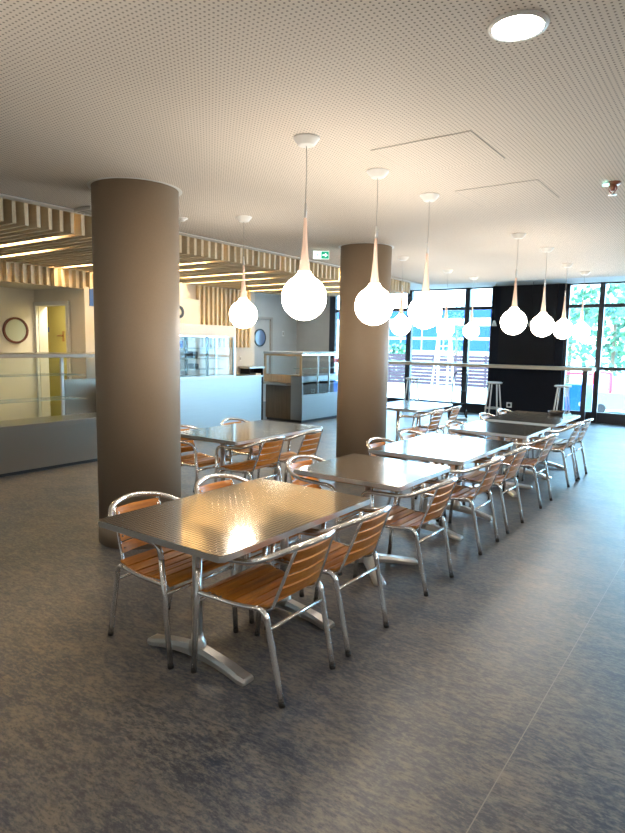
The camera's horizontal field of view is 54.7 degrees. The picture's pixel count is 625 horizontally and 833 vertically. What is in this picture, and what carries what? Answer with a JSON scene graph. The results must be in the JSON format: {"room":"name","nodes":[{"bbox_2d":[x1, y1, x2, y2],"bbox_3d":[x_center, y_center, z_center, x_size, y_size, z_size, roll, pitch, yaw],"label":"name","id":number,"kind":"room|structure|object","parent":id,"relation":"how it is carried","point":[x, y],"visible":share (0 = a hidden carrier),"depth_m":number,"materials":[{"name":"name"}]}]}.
{"room":"eatery","nodes":[
{"label":"eatery","id":0,"kind":"room"},
{"bbox_2d":[0,287,33,304],"bbox_3d":[-7.353,-0.429,6.131,0.150,2.460,9.490,6,8,35],"label":"wall","id":1,"kind":"structure","parent":0,"point":[7,295],"depth_m":9.57,"materials":[{"name":"beige paint"}]},
{"bbox_2d":[0,303,37,420],"bbox_3d":[-4.957,-0.636,9.252,0.078,2.200,1.560,6,8,35],"label":"door","id":2,"kind":"structure","parent":1,"relation":"in","point":[18,377],"depth_m":9.59,"materials":[{"name":"beige paint"}]},
{"bbox_2d":[0,281,66,289],"bbox_3d":[-7.717,-1.853,7.388,4.840,0.060,11.350,6,8,35],"label":"ceiling","id":3,"kind":"structure","parent":0,"point":[2,283],"depth_m":9.15,"materials":[{"name":"beige paint"}]},
{"bbox_2d":[34,287,94,416],"bbox_3d":[-5.419,-0.930,10.643,5.000,2.460,0.150,6,8,35],"label":"wall","id":4,"kind":"structure","parent":0,"point":[81,313],"depth_m":9.26,"materials":[{"name":"beige paint"}]},
{"bbox_2d":[33,301,71,416],"bbox_3d":[-4.129,-0.685,9.617,0.940,2.260,0.040,6,8,35],"label":"trim","id":5,"kind":"structure","parent":4,"relation":"attached to","point":[48,303],"depth_m":9.62,"materials":[{"name":"white paint"}]},
{"bbox_2d":[179,283,254,374],"bbox_3d":[-1.858,-1.317,11.505,0.150,3.150,2.120,6,8,35],"label":"wall","id":6,"kind":"structure","parent":0,"point":[188,291],"depth_m":11.51,"materials":[{"name":"white paint"}]},
{"bbox_2d":[196,285,250,347],"bbox_3d":[-1.668,-1.873,11.507,0.065,1.100,1.440,6,8,35],"label":"wall panel","id":7,"kind":"object","parent":6,"relation":"attached to","point":[216,304],"visible":0.71,"depth_m":11.36,"materials":[{"name":"brown wood"}]},
{"bbox_2d":[255,292,296,382],"bbox_3d":[-2.098,-1.902,16.395,0.150,3.150,5.630,6,8,35],"label":"wall","id":8,"kind":"structure","parent":0,"point":[266,305],"depth_m":17.82,"materials":[{"name":"grey paint"}]},
{"bbox_2d":[254,316,272,400],"bbox_3d":[-1.619,-1.608,17.083,0.130,2.420,1.390,6,8,35],"label":"door","id":9,"kind":"structure","parent":8,"relation":"in","point":[263,325],"depth_m":17.32,"materials":[{"name":"grey paint"}]},
{"bbox_2d":[0,401,624,832],"bbox_3d":[-0.145,0.908,6.894,18.400,0.120,19.250,6,8,35],"label":"floor","id":10,"kind":"structure","parent":0,"point":[492,700],"depth_m":2.98,"materials":[{"name":"plastic"}]},
{"bbox_2d":[0,352,96,476],"bbox_3d":[-4.114,-0.024,7.338,0.850,1.485,4.730,6,8,35],"label":"counter","id":11,"kind":"object","parent":10,"relation":"on","point":[69,438],"depth_m":7.91,"materials":[{"name":"silver metal"}]},
{"bbox_2d":[0,412,95,426],"bbox_3d":[-4.129,0.144,7.361,0.748,0.024,4.720,6,8,35],"label":"countertop","id":12,"kind":"structure","parent":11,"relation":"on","point":[64,416],"depth_m":8.19,"materials":[{"name":"silver metal"}]},
{"bbox_2d":[87,177,181,549],"bbox_3d":[-1.445,-0.398,5.013,0.736,2.870,0.736,6,8,35],"label":"round column","id":13,"kind":"structure","parent":10,"relation":"on","point":[136,296],"depth_m":4.72,"materials":[{"name":"brown paint"}]},
{"bbox_2d":[108,491,238,669],"bbox_3d":[-0.823,0.860,3.419,0.634,0.778,0.569,6,8,35],"label":"armchair","id":14,"kind":"object","parent":10,"relation":"on","point":[172,567],"visible":0.5,"depth_m":3.35,"materials":[{"name":"silver metal"}]},
{"bbox_2d":[181,424,232,491],"bbox_3d":[-1.235,0.499,6.389,0.633,0.778,0.569,6,8,34],"label":"armchair","id":15,"kind":"object","parent":10,"relation":"on","point":[199,459],"visible":0.32,"depth_m":6.37,"materials":[{"name":"silver metal"}]},
{"bbox_2d":[180,374,262,440],"bbox_3d":[-2.023,-0.167,10.640,0.565,1.065,2.870,6,8,35],"label":"counter","id":16,"kind":"object","parent":10,"relation":"on","point":[204,402],"depth_m":10.68,"materials":[{"name":"metal"}]},
{"bbox_2d":[180,323,235,378],"bbox_3d":[-2.156,-1.117,10.283,0.500,0.900,1.960,6,8,35],"label":"display","id":17,"kind":"object","parent":16,"relation":"on","point":[193,330],"visible":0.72,"depth_m":10.54,"materials":[{"name":"white plastic"}]},
{"bbox_2d":[187,351,197,358],"bbox_3d":[-2.076,-1.065,10.447,0.150,0.119,0.110,6,8,35],"label":"food box","id":18,"kind":"object","parent":17,"relation":"on","point":[190,354],"visible":1,"depth_m":10.40,"materials":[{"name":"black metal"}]},
{"bbox_2d":[188,363,198,368],"bbox_3d":[-2.068,-0.874,10.486,0.150,0.089,0.110,6,8,35],"label":"food box","id":19,"kind":"object","parent":17,"relation":"on","point":[190,365],"visible":1,"depth_m":10.45,"materials":[{"name":"white"}]},
{"bbox_2d":[180,323,235,336],"bbox_3d":[-2.150,-1.467,10.241,0.500,0.195,1.960,6,8,35],"label":"light fixture","id":20,"kind":"object","parent":17,"relation":"attached to","point":[193,330],"depth_m":10.31,"materials":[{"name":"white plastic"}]},
{"bbox_2d":[180,374,262,380],"bbox_3d":[-2.014,-0.678,10.579,0.565,0.035,2.870,6,8,35],"label":"countertop","id":21,"kind":"structure","parent":16,"relation":"on","point":[237,375],"depth_m":10.83,"materials":[{"name":"silver metal"}]},
{"bbox_2d":[98,478,369,686],"bbox_3d":[-0.385,0.882,3.423,0.884,0.742,1.294,6,8,35],"label":"bistro table","id":22,"kind":"object","parent":10,"relation":"on","point":[228,523],"visible":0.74,"depth_m":3.18,"materials":[{"name":"silver metal"}]},
{"bbox_2d":[194,474,303,623],"bbox_3d":[-0.452,0.804,3.938,0.634,0.778,0.569,6,8,36],"label":"armchair","id":23,"kind":"object","parent":10,"relation":"on","point":[208,487],"visible":0.14,"depth_m":3.99,"materials":[{"name":"silver metal"}]},
{"bbox_2d":[214,436,285,481],"bbox_3d":[-0.591,0.553,6.034,0.633,0.778,0.569,6,8,36],"label":"armchair","id":24,"kind":"object","parent":10,"relation":"on","point":[245,467],"visible":0.8,"depth_m":5.91,"materials":[{"name":"silver metal"}]},
{"bbox_2d":[221,418,281,479],"bbox_3d":[-0.753,0.428,7.062,0.633,0.778,0.569,6,8,35],"label":"armchair","id":25,"kind":"object","parent":10,"relation":"on","point":[246,451],"visible":0.34,"depth_m":7.04,"materials":[{"name":"silver metal"}]},
{"bbox_2d":[238,366,264,419],"bbox_3d":[-1.226,-0.403,12.124,0.300,1.210,0.460,6,8,35],"label":"counter","id":26,"kind":"object","parent":10,"relation":"on","point":[243,369],"depth_m":12.15,"materials":[{"name":"silver metal"}]},
{"bbox_2d":[238,366,264,368],"bbox_3d":[-1.216,-0.983,12.056,0.300,0.040,0.460,6,8,35],"label":"countertop","id":27,"kind":"structure","parent":26,"relation":"on","point":[245,367],"depth_m":11.91,"materials":[{"name":"silver metal"}]},
{"bbox_2d":[181,420,322,480],"bbox_3d":[-0.666,0.507,6.533,0.904,0.742,1.434,6,8,35],"label":"bistro table","id":28,"kind":"object","parent":10,"relation":"on","point":[237,434],"visible":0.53,"depth_m":6.29,"materials":[{"name":"silver metal"}]},
{"bbox_2d":[191,529,335,708],"bbox_3d":[-0.208,0.915,3.041,0.633,0.778,0.569,6,8,35],"label":"armchair","id":29,"kind":"object","parent":10,"relation":"on","point":[257,587],"visible":0.86,"depth_m":2.95,"materials":[{"name":"brown wood"}]},
{"bbox_2d":[257,429,322,486],"bbox_3d":[-0.209,0.496,6.569,0.633,0.778,0.569,6,8,35],"label":"armchair","id":30,"kind":"object","parent":10,"relation":"on","point":[285,456],"visible":0.57,"depth_m":6.43,"materials":[{"name":"brown wood"}]},
{"bbox_2d":[263,351,337,422],"bbox_3d":[-0.068,-0.729,13.816,1.112,1.500,2.360,6,8,35],"label":"counter","id":31,"kind":"object","parent":10,"relation":"on","point":[300,398],"depth_m":13.13,"materials":[{"name":"metal"}]},
{"bbox_2d":[264,505,391,656],"bbox_3d":[0.128,0.866,3.510,0.634,0.778,0.569,6,8,35],"label":"armchair","id":32,"kind":"object","parent":10,"relation":"on","point":[340,555],"visible":0.72,"depth_m":3.35,"materials":[{"name":"silver metal"}]},
{"bbox_2d":[286,455,373,575],"bbox_3d":[0.104,0.722,4.716,0.633,0.778,0.569,6,8,35],"label":"armchair","id":33,"kind":"object","parent":10,"relation":"on","point":[315,483],"visible":0.41,"depth_m":4.71,"materials":[{"name":"silver metal"}]},
{"bbox_2d":[336,243,393,457],"bbox_3d":[0.642,-0.675,7.663,0.696,2.870,0.696,6,8,35],"label":"round column","id":34,"kind":"structure","parent":10,"relation":"on","point":[363,348],"depth_m":7.40,"materials":[{"name":"brown paint"}]},
{"bbox_2d":[293,453,449,585],"bbox_3d":[0.454,0.756,4.605,0.884,0.742,0.864,6,8,35],"label":"bistro table","id":35,"kind":"object","parent":10,"relation":"on","point":[396,475],"visible":0.69,"depth_m":4.46,"materials":[{"name":"silver metal"}]},
{"bbox_2d":[366,437,438,521],"bbox_3d":[0.818,0.616,5.713,0.633,0.778,0.569,6,8,36],"label":"armchair","id":36,"kind":"object","parent":10,"relation":"on","point":[369,446],"visible":0.28,"depth_m":5.71,"materials":[{"name":"silver metal"}]},
{"bbox_2d":[353,476,457,596],"bbox_3d":[0.699,0.781,4.309,0.634,0.778,0.569,6,8,36],"label":"armchair","id":37,"kind":"object","parent":10,"relation":"on","point":[401,518],"visible":0.85,"depth_m":4.17,"materials":[{"name":"silver metal"}]},
{"bbox_2d":[402,377,419,412],"bbox_3d":[2.505,-0.538,15.242,0.400,0.880,0.400,6,8,35],"label":"bar stool","id":38,"kind":"object","parent":10,"relation":"on","point":[407,378],"visible":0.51,"depth_m":15.18,"materials":[{"name":"white plastic"}]},
{"bbox_2d":[395,409,443,441],"bbox_3d":[1.601,0.254,8.877,0.634,0.778,0.569,6,8,35],"label":"armchair","id":39,"kind":"object","parent":10,"relation":"on","point":[439,412],"visible":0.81,"depth_m":8.78,"materials":[{"name":"silver metal"}]},
{"bbox_2d":[387,400,452,441],"bbox_3d":[1.535,0.180,9.620,0.894,0.742,1.344,6,8,35],"label":"bistro table","id":40,"kind":"object","parent":10,"relation":"on","point":[402,405],"visible":0.45,"depth_m":9.40,"materials":[{"name":"silver metal"}]},
{"bbox_2d":[397,430,465,516],"bbox_3d":[1.206,0.558,6.256,0.633,0.778,0.569,6,8,36],"label":"armchair","id":41,"kind":"object","parent":10,"relation":"on","point":[452,467],"visible":0.2,"depth_m":6.30,"materials":[{"name":"silver metal"}]},
{"bbox_2d":[415,406,460,436],"bbox_3d":[1.978,0.198,9.404,0.633,0.778,0.569,6,8,34],"label":"armchair","id":42,"kind":"object","parent":10,"relation":"on","point":[453,410],"visible":0.5,"depth_m":9.26,"materials":[{"name":"silver metal"}]},
{"bbox_2d":[368,433,512,540],"bbox_3d":[1.231,0.639,5.709,0.884,0.742,1.334,6,8,35],"label":"bistro table","id":43,"kind":"object","parent":10,"relation":"on","point":[459,451],"visible":0.77,"depth_m":5.47,"materials":[{"name":"silver metal"}]},
{"bbox_2d":[447,371,467,419],"bbox_3d":[3.401,-0.506,14.008,0.440,1.132,0.479,2,7,7],"label":"hand truck","id":44,"kind":"object","parent":10,"relation":"on","point":[465,410],"visible":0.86,"depth_m":14.03,"materials":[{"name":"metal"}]},
{"bbox_2d":[417,456,504,554],"bbox_3d":[1.284,0.694,5.128,0.634,0.778,0.569,6,8,35],"label":"armchair","id":45,"kind":"object","parent":10,"relation":"on","point":[461,493],"visible":0.82,"depth_m":4.99,"materials":[{"name":"silver metal"}]},
{"bbox_2d":[446,420,499,493],"bbox_3d":[1.907,0.455,7.236,0.633,0.778,0.569,6,8,35],"label":"armchair","id":46,"kind":"object","parent":10,"relation":"on","point":[448,421],"visible":0.29,"depth_m":7.19,"materials":[{"name":"silver metal"}]},
{"bbox_2d":[448,446,529,533],"bbox_3d":[1.695,0.633,5.702,0.633,0.778,0.569,6,8,36],"label":"armchair","id":47,"kind":"object","parent":10,"relation":"on","point":[475,477],"visible":0.68,"depth_m":5.61,"materials":[{"name":"silver metal"}]},
{"bbox_2d":[388,361,595,425],"bbox_3d":[3.646,-0.671,14.856,5.980,1.270,0.420,6,8,35],"label":"bar","id":48,"kind":"object","parent":10,"relation":"on","point":[585,370],"visible":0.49,"depth_m":13.58,"materials":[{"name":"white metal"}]},
{"bbox_2d":[484,381,502,415],"bbox_3d":[4.208,-0.366,14.042,0.400,0.880,0.400,6,8,35],"label":"bar stool","id":49,"kind":"object","parent":10,"relation":"on","point":[488,382],"visible":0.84,"depth_m":13.99,"materials":[{"name":"white plastic"}]},
{"bbox_2d":[449,421,550,496],"bbox_3d":[2.179,0.496,7.052,0.884,0.742,0.974,6,8,35],"label":"bistro table","id":50,"kind":"object","parent":10,"relation":"on","point":[488,428],"visible":0.67,"depth_m":6.90,"materials":[{"name":"silver metal"}]},
{"bbox_2d":[478,412,528,476],"bbox_3d":[2.555,0.358,8.143,0.633,0.778,0.569,6,8,34],"label":"armchair","id":51,"kind":"object","parent":10,"relation":"on","point":[483,418],"visible":0.34,"depth_m":8.12,"materials":[{"name":"silver metal"}]},
{"bbox_2d":[497,408,543,457],"bbox_3d":[2.991,0.294,8.752,0.633,0.778,0.569,6,8,36],"label":"armchair","id":52,"kind":"object","parent":10,"relation":"on","point":[499,409],"visible":0.18,"depth_m":8.78,"materials":[{"name":"silver metal"}]},
{"bbox_2d":[487,433,558,508],"bbox_3d":[2.316,0.541,6.570,0.633,0.778,0.569,6,8,35],"label":"armchair","id":53,"kind":"object","parent":10,"relation":"on","point":[527,462],"visible":0.7,"depth_m":6.43,"materials":[{"name":"silver metal"}]},
{"bbox_2d":[487,283,567,414],"bbox_3d":[5.163,-1.554,14.547,1.700,3.150,0.270,6,8,35],"label":"wall pier","id":54,"kind":"object","parent":10,"relation":"on","point":[533,390],"visible":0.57,"depth_m":14.51,"materials":[{"name":"black paint"}]},
{"bbox_2d":[506,402,511,407],"bbox_3d":[4.805,-0.282,14.763,0.130,0.130,0.015,6,8,35],"label":"wall socket","id":55,"kind":"object","parent":54,"relation":"attached to","point":[508,404],"visible":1,"depth_m":14.76,"materials":[{"name":"white plastic"}]},
{"bbox_2d":[497,284,558,363],"bbox_3d":[5.095,-2.176,14.345,1.320,1.830,0.030,6,8,35],"label":"wall","id":56,"kind":"structure","parent":54,"relation":"attached to","point":[525,347],"depth_m":14.31,"materials":[{"name":"black paint"}]},
{"bbox_2d":[560,281,624,424],"bbox_3d":[9.303,-1.139,11.668,8.420,3.150,0.150,6,8,35],"label":"window","id":57,"kind":"structure","parent":54,"relation":"attached to","point":[598,417],"depth_m":13.65,"materials":[{"name":"black"}]},
{"bbox_2d":[485,410,579,479],"bbox_3d":[3.000,0.372,8.216,0.884,0.742,1.374,6,8,35],"label":"bistro table","id":58,"kind":"object","parent":10,"relation":"on","point":[516,417],"visible":0.66,"depth_m":7.93,"materials":[{"name":"silver metal"}]},
{"bbox_2d":[548,410,564,414],"bbox_3d":[3.418,-0.056,8.470,0.230,0.064,0.230,6,8,35],"label":"basket","id":59,"kind":"object","parent":58,"relation":"on","point":[551,412],"visible":1,"depth_m":8.41,"materials":[{"name":"black metal"}]},
{"bbox_2d":[521,422,583,486],"bbox_3d":[3.034,0.434,7.575,0.634,0.778,0.569,6,8,35],"label":"armchair","id":60,"kind":"object","parent":10,"relation":"on","point":[539,446],"visible":0.68,"depth_m":7.46,"materials":[{"name":"silver metal"}]},
{"bbox_2d":[553,385,571,425],"bbox_3d":[5.438,-0.241,13.176,0.400,0.880,0.400,6,8,35],"label":"bar stool","id":61,"kind":"object","parent":10,"relation":"on","point":[566,387],"visible":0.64,"depth_m":13.12,"materials":[{"name":"white plastic"}]},
{"bbox_2d":[536,418,592,478],"bbox_3d":[3.364,0.385,8.037,0.634,0.778,0.569,6,8,36],"label":"armchair","id":62,"kind":"object","parent":10,"relation":"on","point":[558,441],"visible":0.68,"depth_m":7.93,"materials":[{"name":"silver metal"}]},
{"bbox_2d":[0,0,624,284],"bbox_3d":[2.008,-1.554,2.841,10.245,0.060,15.200,6,8,35],"label":"ceiling","id":63,"kind":"structure","parent":0,"point":[208,100],"depth_m":3.25,"materials":[{"name":"white paint"}]},
{"bbox_2d":[74,206,90,215],"bbox_3d":[-2.036,-1.910,5.634,0.260,0.034,0.260,6,8,35],"label":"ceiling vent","id":64,"kind":"object","parent":63,"relation":"in","point":[86,210],"visible":0.44,"depth_m":5.56,"materials":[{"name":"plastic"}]},
{"bbox_2d":[179,217,187,221],"bbox_3d":[-1.276,-1.931,5.927,0.104,0.034,0.104,6,8,35],"label":"smoke detector","id":65,"kind":"object","parent":63,"relation":"attached to","point":[182,219],"visible":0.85,"depth_m":5.90,"materials":[{"name":"white plastic"}]},
{"bbox_2d":[0,193,422,284],"bbox_3d":[-2.206,-2.001,5.807,0.100,0.100,15.200,6,8,35],"label":"ceiling strip","id":66,"kind":"object","parent":63,"relation":"attached to","point":[19,199],"visible":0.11,"depth_m":7.13,"materials":[{"name":"white paint"}]},
{"bbox_2d":[229,215,256,328],"bbox_3d":[-0.672,-1.395,5.885,0.274,1.067,0.274,6,8,35],"label":"pendant lamp","id":67,"kind":"object","parent":63,"relation":"hanging from","point":[243,314],"visible":1,"depth_m":5.84,"materials":[{"name":"white glass"}]},
{"bbox_2d":[282,133,326,320],"bbox_3d":[-0.044,-1.116,3.627,0.274,1.067,0.274,6,8,35],"label":"pendant lamp","id":68,"kind":"object","parent":63,"relation":"hanging from","point":[303,295],"visible":1,"depth_m":3.58,"materials":[{"name":"white glass"}]},
{"bbox_2d":[313,250,328,258],"bbox_3d":[0.111,-2.085,7.769,0.204,0.114,0.036,1,7,0],"label":"exit sign","id":69,"kind":"object","parent":63,"relation":"attached to","point":[317,254],"visible":1,"depth_m":7.76,"materials":[{"name":"white plastic"}]},
{"bbox_2d":[355,168,392,324],"bbox_3d":[0.447,-1.185,4.280,0.274,1.067,0.274,6,8,35],"label":"pendant lamp","id":70,"kind":"object","parent":63,"relation":"hanging from","point":[374,304],"visible":1,"depth_m":4.24,"materials":[{"name":"white glass"}]},
{"bbox_2d":[391,256,410,335],"bbox_3d":[1.230,-1.651,8.323,0.274,1.067,0.274,6,8,35],"label":"pendant lamp","id":71,"kind":"object","parent":63,"relation":"hanging from","point":[400,325],"visible":1,"depth_m":8.28,"materials":[{"name":"white glass"}]},
{"bbox_2d":[408,193,441,328],"bbox_3d":[0.933,-1.253,4.926,0.274,1.067,0.274,6,8,35],"label":"pendant lamp","id":72,"kind":"object","parent":63,"relation":"hanging from","point":[425,311],"visible":1,"depth_m":4.88,"materials":[{"name":"white glass"}]},
{"bbox_2d":[371,130,504,172],"bbox_3d":[0.799,-1.659,3.824,0.649,0.004,0.599,6,8,35],"label":"access hatch","id":73,"kind":"object","parent":63,"relation":"attached to","point":[462,148],"visible":1,"depth_m":3.79,"materials":[{"name":"grey paint"}]},
{"bbox_2d":[437,269,453,337],"bbox_3d":[2.135,-1.790,9.623,0.274,1.067,0.274,6,8,35],"label":"pendant lamp","id":74,"kind":"object","parent":63,"relation":"hanging from","point":[445,329],"visible":1,"depth_m":9.58,"materials":[{"name":"white glass"}]},
{"bbox_2d":[463,276,478,338],"bbox_3d":[2.781,-1.883,10.509,0.274,1.067,0.274,6,8,35],"label":"pendant lamp","id":75,"kind":"object","parent":63,"relation":"hanging from","point":[471,330],"visible":1,"depth_m":10.47,"materials":[{"name":"white glass"}]},
{"bbox_2d":[456,179,558,206],"bbox_3d":[1.550,-1.761,4.788,0.629,0.004,0.629,6,8,35],"label":"access hatch","id":76,"kind":"object","parent":63,"relation":"attached to","point":[531,190],"visible":1,"depth_m":4.76,"materials":[{"name":"grey paint"}]},
{"bbox_2d":[500,233,526,334],"bbox_3d":[2.191,-1.419,6.513,0.274,1.067,0.274,6,8,35],"label":"pendant lamp","id":77,"kind":"object","parent":63,"relation":"hanging from","point":[513,321],"visible":1,"depth_m":6.47,"materials":[{"name":"white glass"}]},
{"bbox_2d":[487,9,549,41],"bbox_3d":[0.778,-1.474,2.286,0.226,0.009,0.226,6,8,35],"label":"recessed light","id":78,"kind":"object","parent":63,"relation":"in","point":[518,25],"visible":1,"depth_m":2.27,"materials":[{"name":"white plastic"}]},
{"bbox_2d":[531,247,553,336],"bbox_3d":[2.833,-1.511,7.377,0.274,1.067,0.274,6,8,35],"label":"pendant lamp","id":79,"kind":"object","parent":63,"relation":"hanging from","point":[542,325],"visible":1,"depth_m":7.34,"materials":[{"name":"white glass"}]},
{"bbox_2d":[553,263,572,338],"bbox_3d":[3.639,-1.655,8.710,0.274,1.067,0.274,6,8,35],"label":"pendant lamp","id":80,"kind":"object","parent":63,"relation":"hanging from","point":[563,329],"visible":1,"depth_m":8.67,"materials":[{"name":"white glass"}]},
{"bbox_2d":[572,271,589,339],"bbox_3d":[4.281,-1.746,9.574,0.274,1.067,0.274,6,8,35],"label":"pendant lamp","id":81,"kind":"object","parent":63,"relation":"hanging from","point":[581,331],"visible":0.98,"depth_m":9.53,"materials":[{"name":"white glass"}]},
{"bbox_2d":[603,180,620,195],"bbox_3d":[2.181,-1.660,4.400,0.114,0.090,0.119,6,8,35],"label":"sprinkler head","id":82,"kind":"object","parent":63,"relation":"attached to","point":[612,184],"visible":1,"depth_m":4.38},
{"bbox_2d":[296,296,329,373],"bbox_3d":[-0.767,-2.164,18.797,3.220,3.150,0.150,6,8,35],"label":"wall","id":83,"kind":"structure","parent":0,"point":[313,334],"depth_m":18.12,"materials":[{"name":"grey paint"}]},
{"bbox_2d":[329,287,493,412],"bbox_3d":[2.508,-1.828,16.454,4.860,3.150,0.150,6,8,35],"label":"window","id":84,"kind":"structure","parent":83,"relation":"in","point":[470,407],"depth_m":15.95,"materials":[{"name":"black"}]},
{"bbox_2d":[410,276,624,289],"bbox_3d":[-0.088,-2.354,6.507,18.400,0.150,19.250,6,8,35],"label":"ceiling","id":85,"kind":"structure","parent":0,"point":[612,278],"depth_m":13.84,"materials":[{"name":"paint"}]},
{"bbox_2d":[491,293,496,325],"bbox_3d":[4.287,-2.619,14.179,0.130,0.980,0.130,6,8,35],"label":"pendant","id":86,"kind":"object","parent":85,"relation":"hanging from","point":[494,321],"visible":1,"depth_m":14.20,"materials":[{"name":"white plastic"}]},
{"bbox_2d":[528,282,533,325],"bbox_3d":[4.979,-2.548,13.691,0.130,0.980,0.130,6,8,35],"label":"pendant","id":87,"kind":"object","parent":85,"relation":"hanging from","point":[529,324],"visible":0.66,"depth_m":13.71,"materials":[{"name":"white plastic"}]},
{"bbox_3d":[-2.923,-0.808,9.988,0.160,2.460,1.660,6,8,35],"label":"wall","id":88,"kind":"structure","parent":0,"visible":0},
{"bbox_2d":[89,289,93,305],"bbox_3d":[-3.221,-1.815,9.261,0.018,0.260,0.450,6,8,35],"label":"wall sign","id":89,"kind":"object","parent":88,"relation":"attached to","point":[91,300],"visible":0.14,"depth_m":9.10,"materials":[{"name":"blue"}]},
{"bbox_2d":[180,298,199,351],"bbox_3d":[-2.293,-1.599,10.551,0.090,0.920,0.820,6,8,35],"label":"door","id":90,"kind":"structure","parent":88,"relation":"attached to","point":[189,308],"depth_m":10.69,"materials":[{"name":"white paint"}]},
{"bbox_3d":[-3.470,-2.109,6.484,2.755,0.050,14.850,6,8,35],"label":"ceiling","id":91,"kind":"structure","parent":0,"visible":0},
{"bbox_2d":[0,198,409,295],"bbox_3d":[-2.301,-2.034,8.251,2.835,0.465,10.456,6,8,35],"label":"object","id":92,"kind":"structure","parent":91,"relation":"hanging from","point":[39,245],"depth_m":7.90,"materials":[{"name":"brown wood"}]},
{"bbox_3d":[-5.262,-0.980,11.087,4.940,2.460,0.760,6,8,35],"label":"wall","id":93,"kind":"structure","parent":0,"visible":0},
{"bbox_2d":[47,306,66,415],"bbox_3d":[-4.493,-0.888,10.806,0.970,2.350,0.129,6,8,35],"label":"door","id":94,"kind":"structure","parent":93,"relation":"in","point":[55,314],"depth_m":10.91,"materials":[{"name":"yellow paint"}]},
{"label":"outside","id":95,"kind":"structure","parent":0,"visible":0},
{"bbox_2d":[336,372,624,413],"bbox_3d":[12.102,-1.998,34.322,100.000,0.130,110.000,6,8,35],"label":"ground","id":96,"kind":"structure","parent":95,"point":[474,394],"depth_m":24.09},
{"bbox_2d":[388,343,413,379],"bbox_3d":[3.817,-2.890,31.511,3.001,2.014,0.976,6,8,35],"label":"hedge","id":97,"kind":"object","parent":96,"relation":"on","point":[395,350],"visible":0.16,"depth_m":31.00,"materials":[{"name":"green plant"}]},
{"bbox_2d":[388,352,488,388],"bbox_3d":[6.599,-2.094,27.191,7.600,1.550,0.120,6,8,35],"label":"fence","id":98,"kind":"object","parent":96,"relation":"on","point":[394,372],"visible":0.29,"depth_m":27.72,"materials":[{"name":"grey wood planks"}]},
{"bbox_2d":[429,335,454,401],"bbox_3d":[4.360,-1.724,20.141,0.630,2.418,1.361,1,7,1],"label":"step ladder","id":99,"kind":"object","parent":96,"relation":"on","point":[438,346],"visible":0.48,"depth_m":19.88,"materials":[{"name":"metal"}]},
{"bbox_2d":[443,300,464,358],"bbox_3d":[7.420,-3.942,31.294,1.510,4.285,1.445,-3,8,-32],"label":"leafy tree","id":100,"kind":"object","parent":96,"relation":"on","point":[456,330],"visible":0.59,"depth_m":31.18,"materials":[{"name":"green plant"}]},
{"bbox_2d":[336,284,624,385],"bbox_3d":[8.217,-7.366,40.231,26.200,9.000,8.000,6,8,35],"label":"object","id":101,"kind":"structure","parent":96,"relation":"on","point":[424,340],"depth_m":35.14,"materials":[{"name":"blue glass"}]},
{"bbox_2d":[564,383,592,411],"bbox_3d":[7.051,-0.427,16.067,0.580,0.880,0.712,6,8,35],"label":"container","id":102,"kind":"object","parent":96,"relation":"on","point":[575,390],"visible":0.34,"depth_m":15.80,"materials":[{"name":"blue paint"}]},
{"bbox_2d":[565,289,597,383],"bbox_3d":[11.216,-3.355,26.190,2.525,4.456,2.661,6,8,35],"label":"leafy tree","id":103,"kind":"object","parent":96,"relation":"on","point":[570,351],"visible":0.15,"depth_m":26.01,"materials":[{"name":"green plant"}]},
{"bbox_2d":[567,371,624,411],"bbox_3d":[8.580,-0.709,17.352,2.350,1.187,0.810,6,8,35],"label":"grey skip","id":104,"kind":"object","parent":96,"relation":"on","point":[610,400],"visible":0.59,"depth_m":17.05,"materials":[{"name":"grey metal"}]},
{"bbox_2d":[568,283,624,391],"bbox_3d":[11.166,-3.259,22.463,3.860,5.143,3.771,6,8,35],"label":"leafy tree","id":105,"kind":"object","parent":96,"relation":"on","point":[615,354],"visible":0.71,"depth_m":22.38,"materials":[{"name":"green plant"}]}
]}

